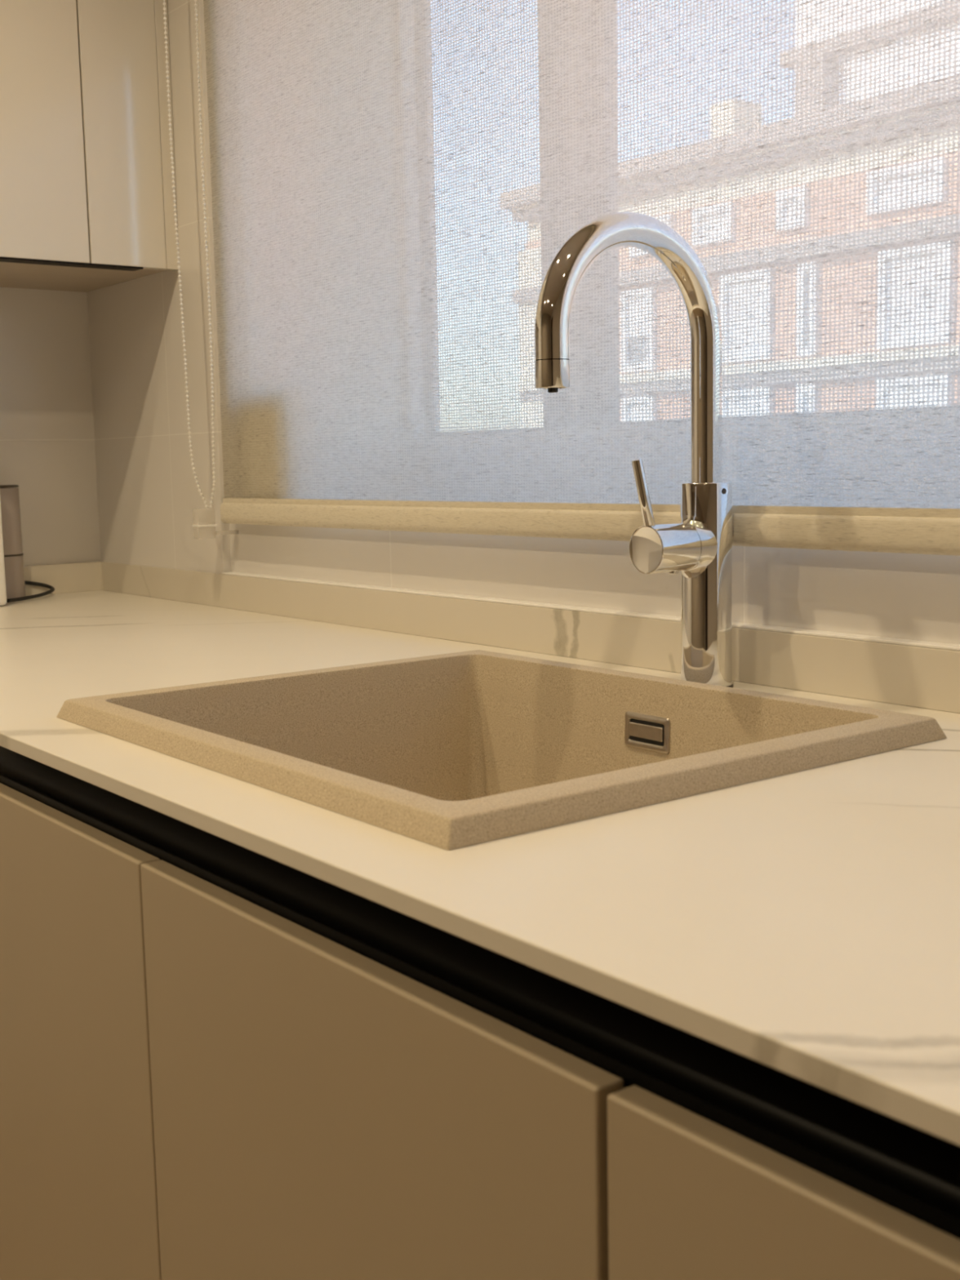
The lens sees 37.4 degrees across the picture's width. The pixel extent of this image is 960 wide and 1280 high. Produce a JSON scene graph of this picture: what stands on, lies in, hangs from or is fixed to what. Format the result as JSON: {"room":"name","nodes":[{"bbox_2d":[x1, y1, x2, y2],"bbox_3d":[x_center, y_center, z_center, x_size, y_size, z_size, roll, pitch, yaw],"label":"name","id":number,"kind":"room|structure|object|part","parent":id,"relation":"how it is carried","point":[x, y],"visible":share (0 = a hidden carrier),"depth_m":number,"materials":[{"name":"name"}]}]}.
{"room":"kitchen","nodes":[
{"label":"kitchen","id":0,"kind":"room"},
{"bbox_2d":[0,287,101,565],"bbox_3d":[-2.000,-0.195,1.567,3.246,2.300,0.120,-7,9,-37],"label":"wall","id":1,"kind":"structure","parent":0,"point":[47,450],"depth_m":2.45,"materials":[{"name":"paint"}]},
{"bbox_2d":[23,561,102,595],"bbox_3d":[-0.919,-0.086,2.337,0.626,0.051,0.012,-7,9,-37],"label":"backsplash","id":2,"kind":"structure","parent":1,"relation":"attached to","point":[76,577],"depth_m":2.48,"materials":[{"name":"stone"}]},
{"bbox_2d":[0,0,178,292],"bbox_3d":[-1.047,-0.911,1.924,1.175,0.766,0.362,-7,9,-37],"label":"upper cabinet","id":3,"kind":"object","parent":1,"relation":"attached to","point":[86,198],"visible":0.94,"depth_m":2.08,"materials":[{"name":"white laminate"}]},
{"bbox_3d":[-0.827,-0.910,1.877,0.596,0.764,0.019,-7,9,-37],"label":"door","id":4,"kind":"part","parent":3,"relation":"part of","materials":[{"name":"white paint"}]},
{"bbox_3d":[-1.047,-0.542,1.980,1.175,0.008,0.337,-7,9,-37],"label":"panel","id":5,"kind":"part","parent":3,"relation":"part of","materials":[{"name":"beige wood"}]},
{"bbox_3d":[-0.541,-0.943,2.096,0.120,0.764,0.019,-7,9,-37],"label":"filler panel","id":6,"kind":"part","parent":3,"relation":"part of","materials":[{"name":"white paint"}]},
{"bbox_3d":[-0.485,-0.950,2.139,0.021,0.764,0.019,-7,9,-37],"label":"trim","id":7,"kind":"part","parent":3,"relation":"part of","materials":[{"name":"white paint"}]},
{"bbox_2d":[86,0,959,713],"bbox_3d":[0.608,-0.194,1.142,0.359,2.300,3.984,-7,9,-37],"label":"wall","id":8,"kind":"structure","parent":0,"point":[150,500],"depth_m":2.09,"materials":[{"name":"paint"}]},
{"bbox_2d":[191,524,217,527],"bbox_3d":[-0.395,-0.176,2.122,0.070,0.045,0.020,-7,9,-37],"label":"chain tensioner","id":9,"kind":"object","parent":8,"relation":"attached to","point":[202,525],"visible":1,"depth_m":2.10,"materials":[{"name":"white plastic"}]},
{"bbox_2d":[101,561,959,713],"bbox_3d":[0.362,0.027,1.207,0.019,0.054,3.351,-7,9,-37],"label":"backsplash","id":10,"kind":"structure","parent":8,"relation":"attached to","point":[923,674],"depth_m":1.52,"materials":[{"name":"stone"}]},
{"bbox_2d":[162,0,959,555],"bbox_3d":[0.223,-0.680,1.217,0.062,1.201,2.097,-7,9,-38],"label":"roller blind","id":11,"kind":"object","parent":8,"relation":"attached to","point":[781,94],"visible":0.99,"depth_m":1.45,"materials":[{"name":"fabric"}]},
{"bbox_3d":[-0.424,-0.759,2.036,0.054,1.163,0.004,-7,9,-37],"label":"bead chain","id":12,"kind":"part","parent":11,"relation":"part of","materials":[{"name":"white plastic"}]},
{"bbox_2d":[404,20,955,479],"bbox_3d":[0.498,-0.624,1.449,0.065,1.007,1.963,-7,9,-37],"label":"window","id":13,"kind":"structure","parent":8,"relation":"in","point":[588,20],"depth_m":1.88,"materials":[{"name":"clear glass"}]},
{"bbox_3d":[-0.614,1.150,0.259,3.605,0.100,4.104,-7,9,-37],"label":"floor","id":14,"kind":"structure","parent":0,"visible":0},
{"bbox_2d":[0,782,161,1279],"bbox_3d":[-0.125,0.524,1.370,0.601,0.846,0.458,-7,9,-37],"label":"base cabinet","id":15,"kind":"object","parent":14,"relation":"on","point":[78,1195],"visible":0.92,"depth_m":1.09,"materials":[{"name":"beige laminate"}]},
{"bbox_2d":[140,859,623,1279],"bbox_3d":[0.156,0.563,1.010,0.601,0.846,0.458,-7,9,-37],"label":"base cabinet","id":16,"kind":"object","parent":14,"relation":"on","point":[322,1110],"visible":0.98,"depth_m":0.77,"materials":[{"name":"beige laminate"}]},
{"bbox_2d":[607,1084,959,1279],"bbox_3d":[0.437,0.582,0.647,0.601,0.886,0.458,-7,9,-37],"label":"base cabinet","id":17,"kind":"object","parent":14,"relation":"on","point":[691,1197],"visible":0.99,"depth_m":0.54,"materials":[{"name":"beige laminate"}]},
{"bbox_2d":[0,590,959,1146],"bbox_3d":[0.106,0.088,1.022,0.621,0.012,3.364,-7,9,-37],"label":"countertop","id":18,"kind":"structure","parent":17,"relation":"on","point":[804,925],"depth_m":0.75,"materials":[{"name":"stone"}]},
{"bbox_2d":[0,484,54,605],"bbox_3d":[-0.814,-0.179,2.274,0.139,0.243,0.356,3,8,30],"label":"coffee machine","id":19,"kind":"object","parent":18,"relation":"on","point":[12,582],"visible":1,"depth_m":2.33,"materials":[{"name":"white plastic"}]},
{"bbox_3d":[-0.804,-0.254,2.342,0.079,0.004,0.079,-7,9,-37],"label":"lid","id":20,"kind":"part","parent":19,"relation":"part of","materials":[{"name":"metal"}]},
{"bbox_3d":[-0.802,-0.161,2.353,0.080,0.183,0.080,-7,9,-37],"label":"water tank","id":21,"kind":"part","parent":19,"relation":"part of","materials":[{"name":"grey plastic"}]},
{"bbox_3d":[-0.755,-0.086,2.372,0.122,0.031,0.134,-7,9,-37],"label":"power cord","id":22,"kind":"part","parent":19,"relation":"part of","materials":[{"name":"black rubber"}]},
{"bbox_2d":[0,746,959,1239],"bbox_3d":[-0.060,0.151,0.796,0.042,0.049,1.376,-7,9,-37],"label":"channel","id":23,"kind":"object","parent":18,"relation":"attached to","point":[912,1171],"visible":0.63,"depth_m":0.66,"materials":[{"name":"black metal"}]},
{"bbox_2d":[56,649,946,849],"bbox_3d":[-0.007,0.161,1.153,0.464,0.214,0.570,-7,9,-37],"label":"sink","id":24,"kind":"object","parent":18,"relation":"in","point":[450,751],"visible":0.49,"depth_m":1.28,"materials":[{"name":"beige stone"}]},
{"bbox_3d":[0.150,0.083,1.272,0.004,0.032,0.056,-7,9,-37],"label":"overflow frame","id":25,"kind":"part","parent":24,"relation":"part of","materials":[{"name":"metal"}]},
{"bbox_2d":[534,212,733,687],"bbox_3d":[0.136,-0.158,1.244,0.223,0.421,0.049,-6,9,-35],"label":"tap","id":26,"kind":"object","parent":18,"relation":"on","point":[700,546],"visible":0.97,"depth_m":1.27,"materials":[{"name":"silver metal"}]},
{"bbox_3d":[0.132,-0.249,1.227,0.212,0.236,0.029,-7,9,-37],"label":"spout","id":27,"kind":"part","parent":26,"relation":"part of","materials":[{"name":"silver metal"}]},
{"bbox_3d":[0.144,-0.128,1.250,0.026,0.065,0.010,-7,9,-37],"label":"lever","id":28,"kind":"part","parent":26,"relation":"part of","materials":[{"name":"silver metal"}]},
{"bbox_2d":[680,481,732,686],"bbox_3d":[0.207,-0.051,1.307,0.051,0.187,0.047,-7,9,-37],"label":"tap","id":29,"kind":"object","parent":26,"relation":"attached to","point":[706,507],"depth_m":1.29,"materials":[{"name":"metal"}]},
{"label":"outside","id":30,"kind":"structure","parent":0,"visible":0},
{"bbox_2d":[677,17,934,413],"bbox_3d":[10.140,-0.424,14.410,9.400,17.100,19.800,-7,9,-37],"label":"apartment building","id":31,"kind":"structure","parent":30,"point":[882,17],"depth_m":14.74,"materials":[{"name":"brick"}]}
]}

